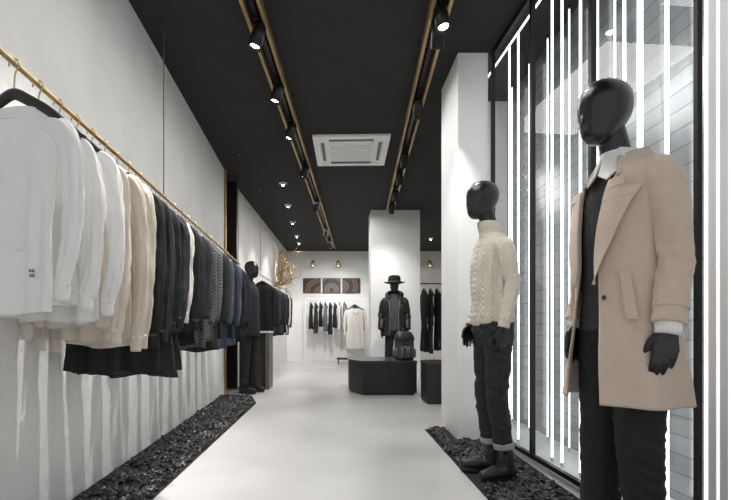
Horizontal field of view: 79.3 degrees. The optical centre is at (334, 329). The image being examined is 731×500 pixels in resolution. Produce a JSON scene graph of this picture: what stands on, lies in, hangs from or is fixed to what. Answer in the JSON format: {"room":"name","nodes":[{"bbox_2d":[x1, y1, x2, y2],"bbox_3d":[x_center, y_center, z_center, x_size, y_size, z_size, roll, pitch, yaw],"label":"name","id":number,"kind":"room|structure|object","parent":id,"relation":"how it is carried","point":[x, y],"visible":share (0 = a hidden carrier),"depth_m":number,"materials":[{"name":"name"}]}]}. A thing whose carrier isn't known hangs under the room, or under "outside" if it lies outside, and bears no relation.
{"room":"clothing store","nodes":[
{"label":"clothing store","id":0,"kind":"room"},
{"bbox_2d":[18,150,124,324],"bbox_3d":[-1.104,-0.391,1.755,0.556,0.741,0.111,0,0,4],"label":"shirt","id":1,"kind":"object","parent":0,"point":[112,180],"visible":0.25,"depth_m":1.72,"materials":[{"name":"white fabric"}]},
{"bbox_2d":[21,165,131,345],"bbox_3d":[-1.121,-0.362,1.888,0.514,0.852,0.102,0,0,5],"label":"cardigan","id":2,"kind":"object","parent":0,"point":[116,328],"visible":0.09,"depth_m":1.85,"materials":[{"name":"beige fabric"}]},
{"bbox_2d":[33,174,149,351],"bbox_3d":[-1.113,-0.346,2.014,0.549,0.885,0.091,0,0,2],"label":"cardigan","id":3,"kind":"object","parent":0,"point":[134,324],"visible":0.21,"depth_m":1.99,"materials":[{"name":"beige fabric"}]},
{"bbox_2d":[0,0,223,499],"bbox_3d":[-1.730,-0.725,3.275,0.741,3.350,6.550,0,0,0],"label":"wall","id":4,"kind":"structure","parent":0,"point":[62,432],"depth_m":2.73,"materials":[{"name":"white paint"}]},
{"bbox_2d":[238,191,286,385],"bbox_3d":[-1.780,-0.725,10.325,0.640,3.350,6.150,0,0,0],"label":"wall","id":5,"kind":"structure","parent":0,"point":[249,220],"depth_m":9.50,"materials":[{"name":"white paint"}]},
{"bbox_2d":[274,244,300,309],"bbox_3d":[-1.227,-1.276,10.907,0.652,1.770,1.277,0,0,6],"label":"sculpture","id":6,"kind":"object","parent":5,"relation":"attached to","point":[289,279],"visible":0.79,"depth_m":10.97,"materials":[{"name":"gold metal"}]},
{"bbox_2d":[129,0,578,250],"bbox_3d":[0.700,-2.450,6.800,5.800,0.100,13.600,0,0,0],"label":"ceiling","id":7,"kind":"structure","parent":0,"point":[349,66],"depth_m":4.30,"materials":[{"name":"black paint"}]},
{"bbox_2d":[0,0,240,264],"bbox_3d":[-1.193,-1.649,3.500,0.050,1.500,5.227,0,0,-3],"label":"rail","id":8,"kind":"object","parent":7,"relation":"hanging from","point":[3,53],"visible":1,"depth_m":2.22,"materials":[{"name":"gold metal"}]},
{"bbox_2d":[0,58,64,118],"bbox_3d":[-1.095,-0.806,1.500,0.373,0.240,0.032,0,0,8],"label":"clothes hanger","id":9,"kind":"object","parent":8,"relation":"hanging from","point":[12,94],"visible":0.85,"depth_m":1.48,"materials":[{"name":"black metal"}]},
{"bbox_2d":[0,106,84,317],"bbox_3d":[-1.096,-0.401,1.488,0.542,0.722,0.097,0,0,8],"label":"sweatshirt","id":10,"kind":"object","parent":9,"relation":"hanging from","point":[33,144],"visible":1,"depth_m":1.47,"materials":[{"name":"white fabric"}]},
{"bbox_2d":[32,80,86,139],"bbox_3d":[-1.101,-0.806,1.630,0.373,0.240,0.032,0,0,4],"label":"clothes hanger","id":11,"kind":"object","parent":8,"relation":"hanging from","point":[81,135],"visible":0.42,"depth_m":1.62,"materials":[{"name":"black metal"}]},
{"bbox_2d":[52,138,106,311],"bbox_3d":[-1.096,-0.411,1.637,0.505,0.702,0.099,0,0,4],"label":"shirt","id":12,"kind":"object","parent":11,"relation":"hanging from","point":[95,196],"visible":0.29,"depth_m":1.60,"materials":[{"name":"white fabric"}]},
{"bbox_2d":[53,98,102,152],"bbox_3d":[-1.107,-0.806,1.760,0.373,0.240,0.032,0,0,4],"label":"clothes hanger","id":13,"kind":"object","parent":8,"relation":"hanging from","point":[97,149],"visible":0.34,"depth_m":1.74,"materials":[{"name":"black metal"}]},
{"bbox_3d":[-1.163,-0.806,2.900,0.373,0.240,0.032,0,0,2],"label":"clothes hanger","id":14,"kind":"object","parent":8,"relation":"hanging from","visible":0},
{"bbox_2d":[184,224,194,322],"bbox_3d":[-1.166,-0.385,2.895,0.486,0.749,0.100,0,0,2],"label":"shirt","id":15,"kind":"object","parent":14,"relation":"hanging from","point":[192,247],"visible":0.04,"depth_m":2.88,"materials":[{"name":"white fabric"}]},
{"label":"clothes hanger","id":16,"kind":"object","parent":8,"relation":"hanging from","visible":0},
{"bbox_2d":[180,242,217,349],"bbox_3d":[-1.205,-0.313,3.550,0.521,0.951,0.084,0,0,6],"label":"shirt","id":17,"kind":"object","parent":16,"relation":"hanging from","point":[200,336],"visible":0.17,"depth_m":3.52,"materials":[{"name":"fabric"}]},
{"label":"clothes hanger","id":18,"kind":"object","parent":8,"relation":"hanging from","visible":0},
{"bbox_2d":[205,246,222,341],"bbox_3d":[-1.210,-0.344,3.734,0.526,0.889,0.090,0,0,2],"label":"shirt","id":19,"kind":"object","parent":18,"relation":"hanging from","point":[209,328],"visible":0.11,"depth_m":3.71,"materials":[{"name":"fabric"}]},
{"label":"clothes hanger","id":20,"kind":"object","parent":8,"relation":"hanging from","visible":0},
{"bbox_2d":[218,259,233,348],"bbox_3d":[-1.233,-0.294,4.332,0.488,0.988,0.089,0,0,2],"label":"shirt","id":21,"kind":"object","parent":20,"relation":"hanging from","point":[222,344],"visible":0.09,"depth_m":4.32,"materials":[{"name":"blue fabric"}]},
{"bbox_3d":[-1.255,-0.806,4.780,0.373,0.240,0.032,0,0,4],"label":"clothes hanger","id":22,"kind":"object","parent":8,"relation":"hanging from","visible":0},
{"bbox_2d":[226,265,241,345],"bbox_3d":[-1.262,-0.303,4.771,0.524,0.968,0.089,0,0,4],"label":"shirt","id":23,"kind":"object","parent":22,"relation":"hanging from","point":[230,341],"visible":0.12,"depth_m":4.75,"materials":[{"name":"blue fabric"}]},
{"bbox_2d":[259,190,282,288],"bbox_3d":[-1.240,-1.669,8.800,0.050,1.460,2.622,0,0,2],"label":"rail","id":24,"kind":"object","parent":7,"relation":"hanging from","point":[259,190],"visible":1,"depth_m":7.64,"materials":[{"name":"gold metal"}]},
{"bbox_2d":[255,277,271,286],"bbox_3d":[-1.274,-0.847,7.700,0.373,0.240,0.032,0,0,-3],"label":"clothes hanger","id":25,"kind":"object","parent":24,"relation":"hanging from","point":[260,282],"visible":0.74,"depth_m":7.69,"materials":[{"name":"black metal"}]},
{"bbox_2d":[256,283,276,330],"bbox_3d":[-1.277,-0.358,7.699,0.504,0.941,0.114,0,0,-3],"label":"jacket","id":26,"kind":"object","parent":25,"relation":"hanging from","point":[267,294],"visible":0.53,"depth_m":7.68,"materials":[{"name":"black fabric"}]},
{"bbox_2d":[239,0,334,248],"bbox_3d":[-0.380,-2.361,7.100,0.148,0.073,11.218,0,0,3],"label":"track rail","id":27,"kind":"object","parent":7,"relation":"attached to","point":[243,3],"visible":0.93,"depth_m":4.24,"materials":[{"name":"brown metal"}]},
{"bbox_2d":[248,14,265,52],"bbox_3d":[-0.592,-2.251,3.350,0.137,0.235,0.110,0,0,0],"label":"spotlight","id":28,"kind":"object","parent":27,"relation":"attached to","point":[258,32],"visible":1,"depth_m":3.31,"materials":[{"name":"black metal"}]},
{"bbox_2d":[269,76,283,104],"bbox_3d":[-0.547,-2.250,4.150,0.140,0.235,0.110,0,0,0],"label":"spotlight","id":29,"kind":"object","parent":27,"relation":"attached to","point":[278,88],"visible":1,"depth_m":4.11,"materials":[{"name":"black metal"}]},
{"bbox_2d":[284,117,296,140],"bbox_3d":[-0.502,-2.250,4.950,0.144,0.236,0.110,0,0,0],"label":"spotlight","id":30,"kind":"object","parent":27,"relation":"attached to","point":[291,128],"visible":1,"depth_m":4.91,"materials":[{"name":"black metal"}]},
{"bbox_2d":[299,161,309,178],"bbox_3d":[-0.432,-2.249,6.200,0.154,0.238,0.112,0,0,0],"label":"spotlight","id":31,"kind":"object","parent":27,"relation":"attached to","point":[304,171],"visible":1,"depth_m":6.16,"materials":[{"name":"black metal"}]},
{"bbox_2d":[312,134,390,165],"bbox_3d":[0.215,-2.378,5.860,0.960,0.040,0.960,0,0,2],"label":"air conditioner","id":32,"kind":"object","parent":7,"relation":"attached to","point":[330,149],"visible":1,"depth_m":5.76,"materials":[{"name":"white plastic"}]},
{"bbox_2d":[328,142,373,161],"bbox_3d":[0.215,-2.369,5.860,0.580,0.022,0.580,0,0,2],"label":"grille","id":33,"kind":"object","parent":32,"relation":"attached to","point":[337,151],"depth_m":5.82,"materials":[{"name":"white plastic"}]},
{"bbox_2d":[386,0,453,211],"bbox_3d":[0.876,-2.361,5.100,0.148,0.073,7.212,0,0,3],"label":"track rail","id":34,"kind":"object","parent":7,"relation":"attached to","point":[449,3],"visible":0.7,"depth_m":4.20,"materials":[{"name":"brown metal"}]},
{"bbox_2d":[396,169,402,185],"bbox_3d":[0.955,-2.250,6.501,0.100,0.235,0.140,0,0,17],"label":"spotlight","id":35,"kind":"object","parent":34,"relation":"attached to","point":[399,176],"visible":1,"depth_m":6.46,"materials":[{"name":"black metal"}]},
{"bbox_2d":[400,149,408,168],"bbox_3d":[0.916,-2.249,5.801,0.101,0.238,0.176,0,0,0],"label":"spotlight","id":36,"kind":"object","parent":34,"relation":"attached to","point":[404,156],"visible":1,"depth_m":5.76,"materials":[{"name":"black metal"}]},
{"bbox_2d":[413,94,422,119],"bbox_3d":[0.840,-2.250,4.451,0.100,0.236,0.147,0,0,21],"label":"spotlight","id":37,"kind":"object","parent":34,"relation":"attached to","point":[417,103],"visible":1,"depth_m":4.41,"materials":[{"name":"black metal"}]},
{"bbox_2d":[431,19,443,49],"bbox_3d":[0.776,-2.249,3.331,0.100,0.238,0.157,0,0,12],"label":"spotlight","id":38,"kind":"object","parent":34,"relation":"attached to","point":[437,41],"visible":0.59,"depth_m":3.31,"materials":[{"name":"black metal"}]},
{"bbox_2d":[433,0,450,34],"bbox_3d":[0.766,-2.251,3.149,0.100,0.234,0.133,0,0,-29],"label":"spotlight","id":39,"kind":"object","parent":34,"relation":"attached to","point":[441,15],"visible":1,"depth_m":3.12,"materials":[{"name":"black metal"}]},
{"bbox_2d":[287,251,440,360],"bbox_3d":[0.700,-0.725,13.475,5.800,3.350,0.150,0,0,0],"label":"wall","id":40,"kind":"structure","parent":0,"point":[320,346],"depth_m":13.40,"materials":[{"name":"white paint"}]},
{"bbox_2d":[303,278,320,292],"bbox_3d":[-0.700,-1.350,13.374,0.540,0.450,0.048,0,0,0],"label":"wall art","id":41,"kind":"object","parent":40,"relation":"attached to","point":[310,285],"visible":1,"depth_m":13.36,"materials":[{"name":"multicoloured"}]},
{"bbox_2d":[322,278,340,292],"bbox_3d":[-0.105,-1.350,13.374,0.550,0.450,0.048,0,0,0],"label":"wall art","id":42,"kind":"object","parent":40,"relation":"attached to","point":[329,285],"visible":1,"depth_m":13.36,"materials":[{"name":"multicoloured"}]},
{"bbox_2d":[342,278,359,292],"bbox_3d":[0.490,-1.350,13.374,0.540,0.450,0.048,0,0,0],"label":"wall art","id":43,"kind":"object","parent":40,"relation":"attached to","point":[349,285],"visible":1,"depth_m":13.36,"materials":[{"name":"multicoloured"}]},
{"bbox_2d":[153,361,579,499],"bbox_3d":[0.700,1.000,6.800,5.800,0.100,13.600,0,0,0],"label":"floor","id":44,"kind":"structure","parent":0,"point":[307,436],"depth_m":3.44,"materials":[{"name":"concrete"}]},
{"bbox_2d":[72,396,255,499],"bbox_3d":[-1.331,0.948,3.475,0.623,0.004,5.750,0,0,0],"label":"trim","id":45,"kind":"structure","parent":44,"relation":"on","point":[162,487],"depth_m":3.03,"materials":[{"name":"black"}]},
{"bbox_2d":[77,394,254,499],"bbox_3d":[-1.253,0.920,4.105,0.579,0.049,4.455,0,0,-2],"label":"gravel","id":46,"kind":"object","parent":45,"relation":"on","point":[193,433],"visible":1,"depth_m":3.30,"materials":[{"name":"gravel"}]},
{"bbox_2d":[239,261,264,393],"bbox_3d":[-1.276,-0.051,6.650,0.341,1.983,0.515,0,0,22],"label":"mannequin","id":47,"kind":"object","parent":44,"relation":"on","point":[248,346],"visible":0.77,"depth_m":6.56},
{"bbox_2d":[239,331,273,389],"bbox_3d":[-1.325,0.484,7.220,0.570,0.930,0.460,0,0,0],"label":"base cabinet","id":48,"kind":"object","parent":44,"relation":"on","point":[265,341],"visible":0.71,"depth_m":7.35,"materials":[{"name":"white"}]},
{"bbox_2d":[305,298,364,362],"bbox_3d":[0.005,0.013,12.620,1.750,1.872,0.860,0,0,0],"label":"clothes rack","id":49,"kind":"object","parent":44,"relation":"on","point":[306,298],"visible":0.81,"depth_m":12.84,"materials":[{"name":"white"}]},
{"bbox_3d":[-0.560,-0.806,12.850,0.032,0.240,0.373,0,0,3],"label":"clothes hanger","id":50,"kind":"object","parent":49,"relation":"hanging from","visible":0},
{"bbox_2d":[313,303,317,332],"bbox_3d":[-0.563,-0.344,12.850,0.146,0.889,0.507,0,0,3],"label":"jacket","id":51,"kind":"object","parent":50,"relation":"hanging from","point":[315,324],"visible":0.95,"depth_m":12.71,"materials":[{"name":"grey fabric"}]},
{"label":"clothes hanger","id":52,"kind":"object","parent":49,"relation":"hanging from","visible":0},
{"bbox_2d":[323,303,327,331],"bbox_3d":[-0.282,-0.372,12.859,0.146,0.833,0.519,0,0,3],"label":"jacket","id":53,"kind":"object","parent":52,"relation":"hanging from","point":[325,324],"visible":0.98,"depth_m":12.73,"materials":[{"name":"grey fabric"}]},
{"label":"clothes hanger","id":54,"kind":"object","parent":49,"relation":"hanging from","visible":0},
{"bbox_2d":[328,303,332,334],"bbox_3d":[-0.139,-0.324,12.850,0.142,0.930,0.535,0,0,-1],"label":"jacket","id":55,"kind":"object","parent":54,"relation":"hanging from","point":[331,306],"visible":0.99,"depth_m":12.71,"materials":[{"name":"black fabric"}]},
{"bbox_2d":[348,357,416,394],"bbox_3d":[0.706,0.700,6.900,0.985,0.499,1.015,0,0,0],"label":"plinth","id":56,"kind":"object","parent":44,"relation":"on","point":[366,375],"visible":0.92,"depth_m":6.40,"materials":[{"name":"black wood"}]},
{"bbox_2d":[378,275,410,356],"bbox_3d":[1.051,-0.007,7.759,0.582,1.906,0.382,0,0,3],"label":"mannequin","id":57,"kind":"object","parent":56,"relation":"on","point":[394,315],"visible":0.64,"depth_m":7.68},
{"bbox_2d":[385,290,403,299],"bbox_3d":[1.052,-0.615,7.794,0.328,0.202,0.302,0,0,8],"label":"hood","id":58,"kind":"object","parent":57,"relation":"attached to","point":[392,294],"depth_m":7.71,"materials":[{"name":"black fabric"}]},
{"bbox_2d":[392,328,415,359],"bbox_3d":[1.047,0.213,6.591,0.352,0.472,0.239,0,0,-14],"label":"backpack","id":59,"kind":"object","parent":56,"relation":"on","point":[403,349],"visible":1,"depth_m":6.53,"materials":[{"name":"grey"}]},
{"bbox_2d":[420,360,440,403],"bbox_3d":[1.416,0.679,5.849,0.500,0.539,0.510,0,0,0],"label":"plinth","id":60,"kind":"object","parent":44,"relation":"on","point":[430,369],"visible":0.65,"depth_m":5.60,"materials":[{"name":"black"}]},
{"bbox_2d":[425,429,579,499],"bbox_3d":[1.113,0.948,2.500,0.515,0.004,3.400,0,0,0],"label":"trim","id":61,"kind":"structure","parent":44,"relation":"on","point":[473,476],"depth_m":2.88,"materials":[{"name":"black"}]},
{"bbox_2d":[427,426,575,499],"bbox_3d":[1.100,0.924,3.043,0.520,0.042,2.330,0,0,0],"label":"gravel","id":62,"kind":"object","parent":61,"relation":"on","point":[532,490],"visible":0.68,"depth_m":2.69,"materials":[{"name":"gravel"}]},
{"bbox_2d":[460,181,520,482],"bbox_3d":[0.993,-0.012,2.826,0.302,1.896,0.445,0,0,-15],"label":"mannequin","id":63,"kind":"object","parent":62,"relation":"on","point":[495,279],"visible":1,"depth_m":2.73},
{"bbox_2d":[562,78,696,499],"bbox_3d":[1.107,-0.008,1.683,0.411,1.892,0.515,0,0,-9],"label":"mannequin","id":64,"kind":"object","parent":61,"relation":"on","point":[632,259],"visible":1,"depth_m":1.56},
{"bbox_2d":[491,0,730,499],"bbox_3d":[1.595,-0.724,2.750,0.510,3.348,3.700,0,0,0],"label":"glass","id":65,"kind":"object","parent":44,"relation":"on","point":[699,30],"visible":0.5,"depth_m":2.53,"materials":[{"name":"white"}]},
{"bbox_2d":[508,41,510,409],"bbox_3d":[1.451,-0.749,3.660,0.018,3.294,0.018,0,0,0],"label":"tube","id":66,"kind":"object","parent":65,"relation":"on","point":[509,41],"visible":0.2,"depth_m":3.65,"materials":[{"name":"white"}]},
{"bbox_2d":[511,84,512,421],"bbox_3d":[1.730,-0.749,4.300,0.013,3.294,0.013,0,0,0],"label":"tube","id":67,"kind":"object","parent":65,"relation":"on","point":[512,84],"visible":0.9,"depth_m":4.29,"materials":[{"name":"white"}]},
{"bbox_2d":[488,0,540,76],"bbox_3d":[1.426,-2.325,3.569,0.018,0.018,1.900,0,0,-3],"label":"tube","id":68,"kind":"object","parent":65,"relation":"attached to","point":[539,1],"visible":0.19,"depth_m":3.51,"materials":[{"name":"white"}]},
{"bbox_2d":[517,28,519,442],"bbox_3d":[1.458,-0.749,3.500,0.018,3.294,0.018,0,0,0],"label":"tube","id":69,"kind":"object","parent":65,"relation":"on","point":[518,439],"visible":0.78,"depth_m":3.49,"materials":[{"name":"white plastic"}]},
{"bbox_2d":[528,61,528,430],"bbox_3d":[1.730,-0.749,3.920,0.013,3.294,0.013,0,0,0],"label":"tube","id":70,"kind":"object","parent":65,"relation":"on","point":[528,61],"visible":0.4,"depth_m":3.92,"materials":[{"name":"white"}]},
{"bbox_2d":[547,35,548,440],"bbox_3d":[1.730,-0.749,3.580,0.013,3.294,0.013,0,0,0],"label":"tube","id":71,"kind":"object","parent":65,"relation":"on","point":[547,35],"visible":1,"depth_m":3.58,"materials":[{"name":"white"}]},
{"bbox_2d":[551,0,553,461],"bbox_3d":[1.481,-0.749,3.000,0.018,3.294,0.018,0,0,0],"label":"tube","id":72,"kind":"object","parent":65,"relation":"on","point":[552,457],"visible":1,"depth_m":2.99,"materials":[{"name":"white plastic"}]},
{"bbox_2d":[561,0,563,467],"bbox_3d":[1.486,-0.749,2.880,0.018,3.294,0.018,0,0,0],"label":"tube","id":73,"kind":"object","parent":65,"relation":"on","point":[562,463],"visible":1,"depth_m":2.87,"materials":[{"name":"white plastic"}]},
{"bbox_2d":[568,5,569,451],"bbox_3d":[1.730,-0.749,3.250,0.013,3.294,0.013,0,0,0],"label":"tube","id":74,"kind":"object","parent":65,"relation":"on","point":[568,5],"visible":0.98,"depth_m":3.25,"materials":[{"name":"white plastic"}]},
{"bbox_2d":[579,0,581,477],"bbox_3d":[1.495,-0.749,2.680,0.018,3.294,0.018,0,0,0],"label":"tube","id":75,"kind":"object","parent":65,"relation":"on","point":[580,1],"visible":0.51,"depth_m":2.67,"materials":[{"name":"white"}]},
{"bbox_2d":[597,0,598,162],"bbox_3d":[1.502,-0.749,2.520,0.018,3.294,0.018,0,0,0],"label":"tube","id":76,"kind":"object","parent":65,"relation":"on","point":[597,0],"visible":0.02,"depth_m":2.51,"materials":[{"name":"white"}]},
{"bbox_2d":[614,0,615,77],"bbox_3d":[1.730,-0.749,2.720,0.013,3.294,0.013,0,0,0],"label":"tube","id":77,"kind":"object","parent":65,"relation":"on","point":[614,0],"visible":0.02,"depth_m":2.71,"materials":[{"name":"white"}]},
{"bbox_2d":[622,0,625,499],"bbox_3d":[1.512,-0.749,2.300,0.018,3.294,0.018,0,0,0],"label":"tube","id":78,"kind":"object","parent":65,"relation":"on","point":[623,1],"visible":0.08,"depth_m":2.29,"materials":[{"name":"white"}]},
{"bbox_2d":[637,0,638,147],"bbox_3d":[1.730,-0.749,2.510,0.013,3.294,0.013,0,0,0],"label":"tube","id":79,"kind":"object","parent":65,"relation":"on","point":[637,0],"visible":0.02,"depth_m":2.50,"materials":[{"name":"white"}]},
{"bbox_2d":[639,0,642,147],"bbox_3d":[1.518,-0.749,2.180,0.018,3.294,0.018,0,0,0],"label":"tube","id":80,"kind":"object","parent":65,"relation":"on","point":[640,1],"visible":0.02,"depth_m":2.18,"materials":[{"name":"white"}]},
{"bbox_2d":[665,0,668,499],"bbox_3d":[1.525,-0.749,2.020,0.018,3.294,0.018,0,0,0],"label":"tube","id":81,"kind":"object","parent":65,"relation":"on","point":[666,1],"visible":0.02,"depth_m":2.01,"materials":[{"name":"white plastic"}]},
{"bbox_2d":[369,210,419,377],"bbox_3d":[1.210,-0.725,9.100,0.980,3.350,0.600,0,0,0],"label":"column","id":82,"kind":"structure","parent":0,"point":[394,239],"depth_m":8.80,"materials":[{"name":"white paint"}]},
{"bbox_2d":[441,53,487,439],"bbox_3d":[1.195,-0.725,4.105,0.260,3.350,0.590,0,0,0],"label":"column","id":83,"kind":"structure","parent":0,"point":[464,92],"depth_m":3.81,"materials":[{"name":"white paint"}]},
{"bbox_2d":[488,101,506,234],"bbox_3d":[2.425,-0.725,4.660,1.950,3.350,0.080,0,0,0],"label":"wall","id":84,"kind":"structure","parent":0,"point":[500,106],"depth_m":4.62,"materials":[{"name":"white paint"}]},
{"bbox_3d":[-1.950,-0.725,6.900,0.300,3.350,0.700,0,0,0],"label":"wall","id":85,"kind":"structure","parent":0,"visible":0},
{"bbox_2d":[224,169,226,393],"bbox_3d":[-1.715,-0.725,6.590,0.170,3.350,0.060,0,0,0],"label":"trim","id":86,"kind":"structure","parent":85,"relation":"attached to","point":[225,170],"depth_m":6.56,"materials":[{"name":"brown metal"}]},
{"bbox_2d":[227,182,237,387],"bbox_3d":[-1.700,-0.725,7.195,0.200,3.350,0.090,0,0,0],"label":"trim","id":87,"kind":"structure","parent":85,"relation":"attached to","point":[232,187],"depth_m":7.15,"materials":[{"name":"brown metal"}]},
{"bbox_3d":[-1.126,-0.806,2.140,0.373,0.240,0.032,0,0,6],"label":"clothes hanger","id":88,"kind":"object","parent":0,"visible":0},
{"bbox_2d":[50,183,156,352],"bbox_3d":[-1.132,-0.340,2.127,0.543,0.897,0.096,0,0,6],"label":"cardigan","id":89,"kind":"object","parent":88,"relation":"hanging from","point":[56,343],"visible":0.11,"depth_m":2.11,"materials":[{"name":"beige fabric"}]},
{"bbox_3d":[-1.132,-0.806,2.270,0.373,0.240,0.032,0,0,1],"label":"clothes hanger","id":90,"kind":"object","parent":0,"visible":0},
{"bbox_2d":[63,193,165,374],"bbox_3d":[-1.138,-0.279,2.268,0.534,1.018,0.104,0,0,3],"label":"coat","id":91,"kind":"object","parent":90,"relation":"hanging from","point":[79,359],"visible":0.24,"depth_m":2.25,"materials":[{"name":"black fabric"}]},
{"label":"clothes hanger","id":92,"kind":"object","parent":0,"visible":0},
{"bbox_2d":[77,200,177,378],"bbox_3d":[-1.140,-0.264,2.404,0.573,1.048,0.111,0,0,4],"label":"coat","id":93,"kind":"object","parent":92,"relation":"hanging from","point":[167,354],"visible":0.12,"depth_m":2.38,"materials":[{"name":"grey fabric"}]},
{"bbox_3d":[-1.147,-0.806,2.570,0.373,0.240,0.032,0,0,6],"label":"clothes hanger","id":94,"kind":"object","parent":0,"visible":0},
{"bbox_2d":[170,208,181,369],"bbox_3d":[-1.155,-0.269,2.562,0.540,1.038,0.098,0,0,8],"label":"coat","id":95,"kind":"object","parent":94,"relation":"hanging from","point":[175,219],"visible":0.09,"depth_m":2.53,"materials":[{"name":"black fabric"}]},
{"label":"clothes hanger","id":96,"kind":"object","parent":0,"visible":0},
{"bbox_2d":[343,308,366,349],"bbox_3d":[0.559,-0.032,12.257,0.661,1.192,0.180,0,0,-4],"label":"coat","id":97,"kind":"object","parent":96,"relation":"hanging from","point":[356,318],"visible":1,"depth_m":12.22,"materials":[{"name":"white fabric"}]},
{"bbox_3d":[1.920,-0.896,9.500,0.032,0.240,0.373,0,0,-5],"label":"clothes hanger","id":98,"kind":"object","parent":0,"visible":0},
{"bbox_2d":[420,289,428,351],"bbox_3d":[1.916,-0.201,9.492,0.138,1.354,0.541,0,0,-5],"label":"coat","id":99,"kind":"object","parent":98,"relation":"hanging from","point":[424,310],"visible":1,"depth_m":9.37,"materials":[{"name":"black fabric"}]},
{"label":"clothes hanger","id":100,"kind":"object","parent":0,"visible":0},
{"bbox_2d":[428,289,433,353],"bbox_3d":[2.061,-0.187,9.501,0.136,1.383,0.539,0,0,3],"label":"coat","id":101,"kind":"object","parent":100,"relation":"hanging from","point":[430,294],"visible":0.91,"depth_m":9.34,"materials":[{"name":"grey fabric"}]},
{"bbox_3d":[2.200,-0.896,9.500,0.032,0.240,0.373,0,0,1],"label":"clothes hanger","id":102,"kind":"object","parent":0,"visible":0},
{"bbox_2d":[434,289,440,350],"bbox_3d":[2.200,-0.216,9.499,0.128,1.324,0.556,0,0,1],"label":"coat","id":103,"kind":"object","parent":102,"relation":"hanging from","point":[437,314],"visible":1,"depth_m":9.36,"materials":[{"name":"black fabric"}]},
{"bbox_3d":[-1.156,-0.806,2.750,0.373,0.240,0.032,0,0,4],"label":"clothes hanger","id":104,"kind":"object","parent":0,"visible":0},
{"bbox_2d":[176,216,190,329],"bbox_3d":[-1.155,-0.347,2.744,0.521,0.882,0.095,0,0,4],"label":"jacket","id":105,"kind":"object","parent":104,"relation":"hanging from","point":[185,234],"visible":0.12,"depth_m":2.71,"materials":[{"name":"grey fabric"}]},
{"label":"clothes hanger","id":106,"kind":"object","parent":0,"visible":0},
{"bbox_2d":[177,227,203,332],"bbox_3d":[-1.173,-0.383,3.039,0.551,0.811,0.104,0,0,2],"label":"jacket","id":107,"kind":"object","parent":106,"relation":"hanging from","point":[198,264],"visible":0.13,"depth_m":3.01,"materials":[{"name":"black fabric"}]},
{"bbox_3d":[-1.178,-0.806,3.200,0.373,0.240,0.032,0,0,6],"label":"clothes hanger","id":108,"kind":"object","parent":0,"visible":0},
{"bbox_2d":[178,234,205,345],"bbox_3d":[-1.172,-0.334,3.189,0.493,0.908,0.093,0,0,6],"label":"jacket","id":109,"kind":"object","parent":108,"relation":"hanging from","point":[185,338],"visible":0.06,"depth_m":3.17,"materials":[{"name":"black fabric"}]},
{"label":"clothes hanger","id":110,"kind":"object","parent":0,"visible":0},
{"bbox_2d":[193,237,212,330],"bbox_3d":[-1.193,-0.384,3.375,0.519,0.808,0.083,0,0,3],"label":"jacket","id":111,"kind":"object","parent":110,"relation":"hanging from","point":[208,251],"visible":0.16,"depth_m":3.35,"materials":[{"name":"grey fabric"}]},
{"label":"clothes hanger","id":112,"kind":"object","parent":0,"visible":0},
{"bbox_2d":[182,251,228,351],"bbox_3d":[-1.205,-0.294,3.930,0.525,0.988,0.086,0,0,4],"label":"jacket","id":113,"kind":"object","parent":112,"relation":"hanging from","point":[211,345],"visible":0.14,"depth_m":3.91,"materials":[{"name":"black fabric"}]},
{"label":"clothes hanger","id":114,"kind":"object","parent":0,"visible":0},
{"bbox_2d":[217,255,231,338],"bbox_3d":[-1.221,-0.344,4.139,0.520,0.888,0.102,0,0,5],"label":"jacket","id":115,"kind":"object","parent":114,"relation":"hanging from","point":[227,259],"visible":0.09,"depth_m":4.10,"materials":[{"name":"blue fabric"}]},
{"label":"clothes hanger","id":116,"kind":"object","parent":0,"visible":0},
{"bbox_2d":[225,261,238,338],"bbox_3d":[-1.251,-0.344,4.552,0.522,0.888,0.093,0,0,2],"label":"jacket","id":117,"kind":"object","parent":116,"relation":"hanging from","point":[228,327],"visible":0.11,"depth_m":4.53,"materials":[{"name":"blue fabric"}]},
{"bbox_3d":[-1.266,-0.806,5.000,0.373,0.240,0.032,0,0,3],"label":"clothes hanger","id":118,"kind":"object","parent":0,"visible":0},
{"bbox_2d":[234,270,246,338],"bbox_3d":[-1.259,-0.342,4.993,0.521,0.892,0.090,0,0,3],"label":"jacket","id":119,"kind":"object","parent":118,"relation":"hanging from","point":[244,288],"visible":0.09,"depth_m":4.97,"materials":[{"name":"black fabric"}]},
{"label":"clothes hanger","id":120,"kind":"object","parent":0,"visible":0},
{"bbox_2d":[235,271,248,341],"bbox_3d":[-1.276,-0.314,5.213,0.514,0.948,0.082,0,0,2],"label":"jacket","id":121,"kind":"object","parent":120,"relation":"hanging from","point":[245,273],"visible":0.07,"depth_m":5.20,"materials":[{"name":"black fabric"}]},
{"label":"clothes hanger","id":122,"kind":"object","parent":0,"visible":0},
{"bbox_2d":[241,277,250,338],"bbox_3d":[-1.289,-0.335,5.453,0.515,0.907,0.086,0,0,2],"label":"jacket","id":123,"kind":"object","parent":122,"relation":"hanging from","point":[249,301],"visible":0.1,"depth_m":5.43,"materials":[{"name":"black fabric"}]},
{"label":"clothes hanger","id":124,"kind":"object","parent":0,"visible":0},
{"bbox_2d":[271,289,279,335],"bbox_3d":[-1.261,-0.358,7.978,0.523,0.940,0.111,0,0,-3],"label":"jacket","id":125,"kind":"object","parent":124,"relation":"hanging from","point":[277,293],"visible":0.13,"depth_m":7.97,"materials":[{"name":"black fabric"}]},
{"bbox_3d":[-1.241,-0.846,8.820,0.373,0.241,0.032,0,0,1],"label":"clothes hanger","id":126,"kind":"object","parent":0,"visible":0},
{"bbox_2d":[278,293,286,334],"bbox_3d":[-1.227,-0.360,8.819,0.516,0.937,0.116,0,0,1],"label":"jacket","id":127,"kind":"object","parent":126,"relation":"hanging from","point":[284,298],"visible":0.1,"depth_m":8.79,"materials":[{"name":"black fabric"}]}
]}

